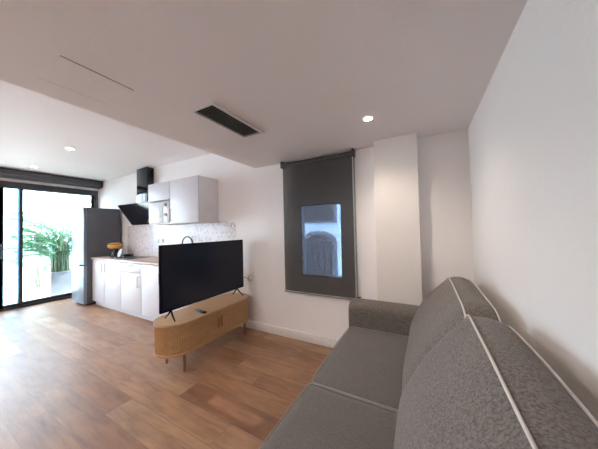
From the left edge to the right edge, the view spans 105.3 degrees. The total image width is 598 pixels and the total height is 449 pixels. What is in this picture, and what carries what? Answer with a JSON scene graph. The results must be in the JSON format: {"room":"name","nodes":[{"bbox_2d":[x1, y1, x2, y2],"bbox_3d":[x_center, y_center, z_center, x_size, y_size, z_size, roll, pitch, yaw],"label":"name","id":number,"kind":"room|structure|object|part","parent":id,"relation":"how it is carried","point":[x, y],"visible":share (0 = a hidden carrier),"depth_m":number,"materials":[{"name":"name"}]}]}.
{"room":"living room","nodes":[
{"label":"living room","id":0,"kind":"room"},
{"bbox_2d":[0,177,98,207],"bbox_3d":[-5.914,0.271,3.302,0.200,2.570,4.773,-2,-1,28],"label":"wall","id":1,"kind":"structure","parent":0,"point":[1,178],"depth_m":4.66,"materials":[{"name":"paint"}]},
{"bbox_2d":[0,180,97,311],"bbox_3d":[-5.609,0.379,3.723,0.168,2.360,3.705,-2,-1,28],"label":"door","id":2,"kind":"structure","parent":1,"relation":"in","point":[20,303],"depth_m":4.33,"materials":[{"name":"metal"}]},
{"bbox_3d":[-5.624,0.418,3.697,0.035,2.210,1.025,-2,-1,28],"label":"sash","id":3,"kind":"part","parent":2,"relation":"part of","materials":[{"name":"metal"}]},
{"bbox_3d":[-5.340,0.424,4.220,0.035,2.210,0.295,-2,-1,28],"label":"sash","id":4,"kind":"part","parent":2,"relation":"part of","materials":[{"name":"metal"}]},
{"bbox_3d":[-5.064,0.431,4.824,0.035,2.210,1.138,-2,-1,28],"label":"sash","id":5,"kind":"part","parent":2,"relation":"part of","materials":[{"name":"metal"}]},
{"bbox_2d":[0,167,102,188],"bbox_3d":[-5.591,-0.935,3.518,0.233,0.156,4.068,-2,-1,28],"label":"roller blind cassette","id":6,"kind":"object","parent":1,"relation":"attached to","point":[4,172],"visible":1,"depth_m":4.51,"materials":[{"name":"metal"}]},
{"bbox_2d":[0,80,210,180],"bbox_3d":[-3.935,-1.142,2.244,4.772,0.120,5.073,-2,-1,28],"label":"ceiling","id":7,"kind":"structure","parent":0,"point":[36,128],"depth_m":3.04,"materials":[{"name":"white paint"}]},
{"bbox_2d":[0,282,332,448],"bbox_3d":[-6.766,1.654,3.652,16.529,0.140,14.000,-2,-1,28],"label":"floor","id":8,"kind":"structure","parent":0,"point":[74,375],"depth_m":2.06,"materials":[{"name":"brown wood"}]},
{"bbox_2d":[3,276,42,285],"bbox_3d":[-8.160,1.660,6.569,0.500,0.080,1.400,-2,-1,28],"label":"step","id":9,"kind":"structure","parent":8,"relation":"on","point":[26,280],"depth_m":6.53,"materials":[{"name":"white"}]},
{"bbox_2d":[4,209,50,264],"bbox_3d":[-11.501,0.566,9.437,1.758,2.556,1.498,-1,-1,-5],"label":"palm tree","id":10,"kind":"object","parent":8,"relation":"on","point":[26,212],"visible":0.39,"depth_m":9.43,"materials":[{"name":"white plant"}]},
{"bbox_2d":[3,242,71,287],"bbox_3d":[-6.809,1.017,6.238,1.609,1.293,1.954,-2,-1,28],"label":"shrub","id":11,"kind":"object","parent":8,"relation":"on","point":[44,267],"visible":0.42,"depth_m":5.95,"materials":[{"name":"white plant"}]},
{"bbox_2d":[3,259,71,280],"bbox_3d":[-9.751,1.472,5.273,0.250,0.470,14.000,-2,-1,28],"label":"parapet","id":12,"kind":"object","parent":8,"relation":"on","point":[9,273],"depth_m":6.98,"materials":[{"name":"white"}]},
{"bbox_2d":[44,268,71,296],"bbox_3d":[-5.465,1.335,5.242,0.440,0.550,0.450,-2,-1,28],"label":"planter","id":13,"kind":"object","parent":8,"relation":"on","point":[55,283],"visible":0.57,"depth_m":5.07,"materials":[{"name":"plastic"}]},
{"bbox_2d":[3,207,71,272],"bbox_3d":[-5.672,0.270,5.404,1.272,1.664,1.727,-2,-1,28],"label":"potted palm","id":14,"kind":"object","parent":13,"relation":"in","point":[59,258],"visible":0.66,"depth_m":5.15,"materials":[{"name":"green plant"}]},
{"bbox_2d":[30,195,90,261],"bbox_3d":[-8.078,0.432,8.585,2.600,2.620,2.200,-2,-1,28],"label":"pergola","id":15,"kind":"object","parent":8,"relation":"on","point":[61,198],"visible":0.37,"depth_m":7.75,"materials":[{"name":"white paint"}]},
{"bbox_3d":[-9.535,0.551,8.407,0.070,2.440,0.070,-2,-1,28],"label":"post","id":16,"kind":"part","parent":15,"relation":"part of","materials":[{"name":"white paint"}]},
{"bbox_3d":[-7.469,0.477,7.185,0.070,2.440,0.070,-2,-1,28],"label":"post","id":17,"kind":"part","parent":15,"relation":"part of","materials":[{"name":"white paint"}]},
{"bbox_2d":[72,207,119,305],"bbox_3d":[-4.124,0.616,4.648,0.547,1.860,0.590,-2,-1,28],"label":"refrigerator","id":18,"kind":"object","parent":8,"relation":"on","point":[93,229],"visible":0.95,"depth_m":4.40,"materials":[{"name":"grey metal"}]},
{"bbox_3d":[-4.262,0.226,4.419,0.547,1.085,0.050,-2,-1,28],"label":"door","id":19,"kind":"part","parent":18,"relation":"part of","materials":[{"name":"silver metal"}]},
{"bbox_3d":[-4.241,1.143,4.399,0.547,0.710,0.050,-2,-1,28],"label":"door","id":20,"kind":"part","parent":18,"relation":"part of","materials":[{"name":"silver metal"}]},
{"bbox_2d":[92,260,124,312],"bbox_3d":[-3.359,1.086,4.310,1.075,0.871,0.548,-2,-1,28],"label":"base cabinet","id":21,"kind":"object","parent":8,"relation":"on","point":[106,275],"visible":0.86,"depth_m":4.07,"materials":[{"name":"white laminate"}]},
{"bbox_3d":[-3.721,1.052,4.242,0.497,0.772,0.019,-2,-1,28],"label":"door","id":22,"kind":"part","parent":21,"relation":"part of","materials":[{"name":"white laminate"}]},
{"bbox_3d":[-3.249,1.036,3.986,0.562,0.772,0.019,-2,-1,28],"label":"door","id":23,"kind":"part","parent":21,"relation":"part of","materials":[{"name":"white laminate"}]},
{"bbox_2d":[91,255,158,265],"bbox_3d":[-2.584,0.606,3.899,2.863,0.033,0.528,-2,-1,28],"label":"countertop","id":24,"kind":"structure","parent":21,"relation":"on","point":[149,260],"depth_m":3.83,"materials":[{"name":"brown wood"}]},
{"bbox_2d":[107,242,122,256],"bbox_3d":[-3.589,0.488,4.455,0.248,0.273,0.248,-2,-1,28],"label":"footed bowl","id":25,"kind":"object","parent":24,"relation":"on","point":[114,247],"visible":0.86,"depth_m":4.39,"materials":[{"name":"orange wood"}]},
{"bbox_2d":[112,256,146,259],"bbox_3d":[-3.105,0.604,4.186,0.640,0.007,0.390,-2,-1,28],"label":"cooktop","id":26,"kind":"object","parent":24,"relation":"in","point":[123,257],"visible":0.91,"depth_m":4.13,"materials":[{"name":"black glass"}]},
{"bbox_2d":[117,249,122,256],"bbox_3d":[-3.251,0.518,4.142,0.160,0.154,0.051,-2,-1,28],"label":"saucer","id":27,"kind":"object","parent":26,"relation":"on","point":[120,251],"visible":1,"depth_m":4.15,"materials":[{"name":"white ceramic"}]},
{"bbox_2d":[121,262,144,318],"bbox_3d":[-2.610,1.060,3.904,0.630,0.871,0.548,-2,-1,28],"label":"base cabinet","id":28,"kind":"object","parent":8,"relation":"on","point":[131,290],"visible":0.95,"depth_m":3.68,"materials":[{"name":"white laminate"}]},
{"bbox_3d":[-2.729,0.707,3.707,0.624,0.150,0.019,-2,-1,28],"label":"drawer","id":29,"kind":"part","parent":28,"relation":"part of","materials":[{"name":"white laminate"}]},
{"bbox_3d":[-2.720,1.096,3.699,0.622,0.616,0.019,-2,-1,28],"label":"door","id":30,"kind":"part","parent":28,"relation":"part of","materials":[{"name":"white laminate"}]},
{"bbox_2d":[141,264,163,320],"bbox_3d":[-2.083,1.042,3.618,0.570,0.871,0.548,-2,-1,28],"label":"base cabinet","id":31,"kind":"object","parent":8,"relation":"on","point":[149,273],"visible":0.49,"depth_m":3.43,"materials":[{"name":"white laminate"}]},
{"bbox_2d":[164,295,218,314],"bbox_3d":[-1.584,1.025,3.348,0.565,0.871,0.548,-2,-1,28],"label":"base cabinet","id":32,"kind":"object","parent":8,"relation":"on","point":[217,295],"visible":0.02,"depth_m":3.15,"materials":[{"name":"white laminate"}]},
{"bbox_3d":[-1.696,0.982,3.144,0.557,0.772,0.019,-2,-1,28],"label":"door","id":33,"kind":"part","parent":32,"relation":"part of","materials":[{"name":"white laminate"}]},
{"bbox_2d":[153,293,248,371],"bbox_3d":[-1.040,1.187,2.628,0.416,0.490,1.170,-2,-1,28],"label":"tv stand","id":34,"kind":"object","parent":8,"relation":"on","point":[191,330],"visible":1,"depth_m":2.35,"materials":[{"name":"brown wood"}]},
{"bbox_3d":[-1.110,1.330,2.210,0.034,0.190,0.034,-2,-1,28],"label":"leg","id":35,"kind":"part","parent":34,"relation":"part of","materials":[{"name":"brown wood"}]},
{"bbox_2d":[158,240,243,321],"bbox_3d":[-1.044,0.573,2.662,0.182,0.737,1.139,-2,-1,28],"label":"television","id":36,"kind":"object","parent":34,"relation":"on","point":[189,273],"visible":1,"depth_m":2.51,"materials":[{"name":"black plastic"}]},
{"bbox_2d":[195,309,206,313],"bbox_3d":[-1.055,0.928,2.446,0.170,0.020,0.042,-2,-2,34],"label":"remote control","id":37,"kind":"object","parent":34,"relation":"on","point":[196,310],"visible":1,"depth_m":2.43,"materials":[{"name":"black plastic"}]},
{"bbox_3d":[-0.709,1.337,2.965,0.034,0.190,0.034,-2,-1,28],"label":"leg","id":38,"kind":"part","parent":34,"relation":"part of","materials":[{"name":"brown wood"}]},
{"bbox_2d":[258,277,597,448],"bbox_3d":[0.465,0.877,1.127,0.960,0.976,2.161,-2,-1,28],"label":"sofa","id":39,"kind":"object","parent":8,"relation":"on","point":[445,371],"visible":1,"depth_m":0.94,"materials":[{"name":"grey fabric"}]},
{"bbox_2d":[261,385,397,448],"bbox_3d":[0.134,0.984,0.816,0.662,0.164,0.866,-2,-1,28],"label":"seat cushion","id":40,"kind":"object","parent":39,"relation":"on","point":[323,416],"depth_m":1.04,"materials":[{"name":"grey fabric"}]},
{"bbox_2d":[311,327,407,412],"bbox_3d":[0.548,0.991,1.581,0.662,0.164,0.866,-2,-1,28],"label":"seat cushion","id":41,"kind":"object","parent":39,"relation":"on","point":[366,365],"depth_m":1.46,"materials":[{"name":"grey fabric"}]},
{"bbox_3d":[0.913,1.002,1.995,0.915,0.594,0.206,-2,-1,28],"label":"arm","id":42,"kind":"part","parent":39,"relation":"part of"},
{"bbox_2d":[402,277,498,392],"bbox_3d":[0.922,0.662,1.489,0.429,0.551,0.996,-2,-1,28],"label":"cushion","id":43,"kind":"object","parent":39,"relation":"on","point":[450,302],"depth_m":1.29,"materials":[{"name":"grey fabric"}]},
{"bbox_2d":[394,316,597,448],"bbox_3d":[0.471,0.653,0.655,0.426,0.551,0.916,-2,-1,28],"label":"cushion","id":44,"kind":"object","parent":39,"relation":"on","point":[482,385],"depth_m":0.60,"materials":[{"name":"grey fabric"}]},
{"bbox_2d":[0,0,526,167],"bbox_3d":[-0.633,-1.074,0.452,2.534,0.484,5.073,-2,-1,28],"label":"ceiling","id":45,"kind":"structure","parent":0,"point":[306,74],"depth_m":1.16,"materials":[{"name":"white paint"}]},
{"bbox_2d":[39,55,132,104],"bbox_3d":[-1.200,-0.799,1.298,0.311,0.002,0.315,-2,-1,28],"label":"ceiling hatch","id":46,"kind":"object","parent":45,"relation":"attached to","point":[64,72],"visible":1,"depth_m":1.27,"materials":[{"name":"white paint"}]},
{"bbox_2d":[192,101,263,137],"bbox_3d":[-0.526,-0.797,1.786,0.212,0.016,0.549,-2,-1,28],"label":"ceiling vent","id":47,"kind":"object","parent":45,"relation":"in","point":[212,111],"visible":1,"depth_m":1.74,"materials":[{"name":"black metal"}]},
{"bbox_2d":[361,115,374,120],"bbox_3d":[0.537,-0.824,1.774,0.100,0.008,0.100,-2,-1,28],"label":"recessed light","id":48,"kind":"object","parent":45,"relation":"in","point":[367,117],"visible":1,"depth_m":1.77,"materials":[{"name":"white"}]},
{"bbox_2d":[99,129,473,339],"bbox_3d":[-1.591,0.183,3.720,7.406,2.570,0.080,-2,-1,28],"label":"wall","id":49,"kind":"structure","parent":0,"point":[251,198],"depth_m":2.68,"materials":[{"name":"paint"}]},
{"bbox_2d":[118,167,153,224],"bbox_3d":[-2.933,-0.530,4.239,1.070,1.056,0.296,-2,-1,28],"label":"hood","id":50,"kind":"object","parent":49,"relation":"attached to","point":[137,213],"visible":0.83,"depth_m":4.26,"materials":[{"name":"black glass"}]},
{"bbox_3d":[-2.933,-0.193,4.216,1.070,0.380,0.261,-2,-1,28],"label":"glass panel","id":51,"kind":"part","parent":50,"relation":"part of","materials":[{"name":"black glass"}]},
{"bbox_2d":[148,181,176,224],"bbox_3d":[-2.149,-0.332,3.780,0.593,0.657,0.351,-2,-1,28],"label":"upper cabinet","id":52,"kind":"object","parent":49,"relation":"attached to","point":[158,192],"visible":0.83,"depth_m":3.64,"materials":[{"name":"white laminate"}]},
{"bbox_3d":[-2.232,-0.524,3.638,0.587,0.274,0.019,-2,-1,28],"label":"flap door","id":53,"kind":"part","parent":52,"relation":"part of","materials":[{"name":"white laminate"}]},
{"bbox_2d":[149,200,169,223],"bbox_3d":[-2.157,-0.192,3.756,0.553,0.342,0.343,-2,-1,28],"label":"microwave","id":54,"kind":"object","parent":52,"relation":"in","point":[159,212],"visible":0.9,"depth_m":3.60,"materials":[{"name":"white plastic"}]},
{"bbox_3d":[-2.293,-0.191,3.663,0.403,0.332,0.017,-2,-1,28],"label":"door","id":55,"kind":"part","parent":54,"relation":"part of","materials":[{"name":"white laminate"}]},
{"bbox_3d":[-2.049,-0.200,3.531,0.147,0.332,0.017,-2,-1,28],"label":"control panel","id":56,"kind":"part","parent":54,"relation":"part of","materials":[{"name":"white laminate"}]},
{"bbox_2d":[127,221,235,256],"bbox_3d":[-2.232,0.293,4.016,3.035,0.622,0.008,-2,-1,28],"label":"tiles","id":57,"kind":"structure","parent":49,"relation":"attached to","point":[142,240],"depth_m":4.02,"materials":[{"name":"tile"}]},
{"bbox_2d":[170,175,217,223],"bbox_3d":[-1.611,-0.351,3.470,0.646,0.657,0.383,-2,-1,28],"label":"upper cabinet","id":58,"kind":"object","parent":49,"relation":"attached to","point":[193,199],"visible":1,"depth_m":3.32,"materials":[{"name":"white laminate"}]},
{"bbox_3d":[-1.682,-0.352,3.338,0.642,0.657,0.019,-2,-1,28],"label":"door","id":59,"kind":"part","parent":58,"relation":"part of","materials":[{"name":"white laminate"}]},
{"bbox_2d":[240,320,337,347],"bbox_3d":[-0.177,1.367,2.888,2.335,0.104,0.013,-2,-1,28],"label":"baseboard","id":60,"kind":"structure","parent":49,"relation":"attached to","point":[311,338],"depth_m":2.82,"materials":[{"name":"paint"}]},
{"bbox_2d":[280,148,360,299],"bbox_3d":[0.216,0.020,2.650,0.942,1.638,0.081,-2,-1,28],"label":"roller blind","id":61,"kind":"object","parent":49,"relation":"attached to","point":[317,191],"visible":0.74,"depth_m":2.61,"materials":[{"name":"grey fabric"}]},
{"bbox_3d":[0.605,0.026,2.429,0.004,1.577,0.037,-2,-1,28],"label":"bead chain","id":62,"kind":"part","parent":61,"relation":"part of","materials":[{"name":"metal"}]},
{"bbox_2d":[373,133,422,305],"bbox_3d":[0.960,0.274,2.203,0.383,2.206,0.153,-2,-1,28],"label":"pillar","id":63,"kind":"structure","parent":0,"point":[396,184],"depth_m":2.14,"materials":[{"name":"paint"}]},
{"bbox_2d":[468,0,597,420],"bbox_3d":[0.406,0.051,-0.207,0.150,2.570,4.923,-2,-1,28],"label":"wall","id":64,"kind":"structure","parent":0,"point":[533,130],"depth_m":0.79,"materials":[{"name":"paint"}]}
]}

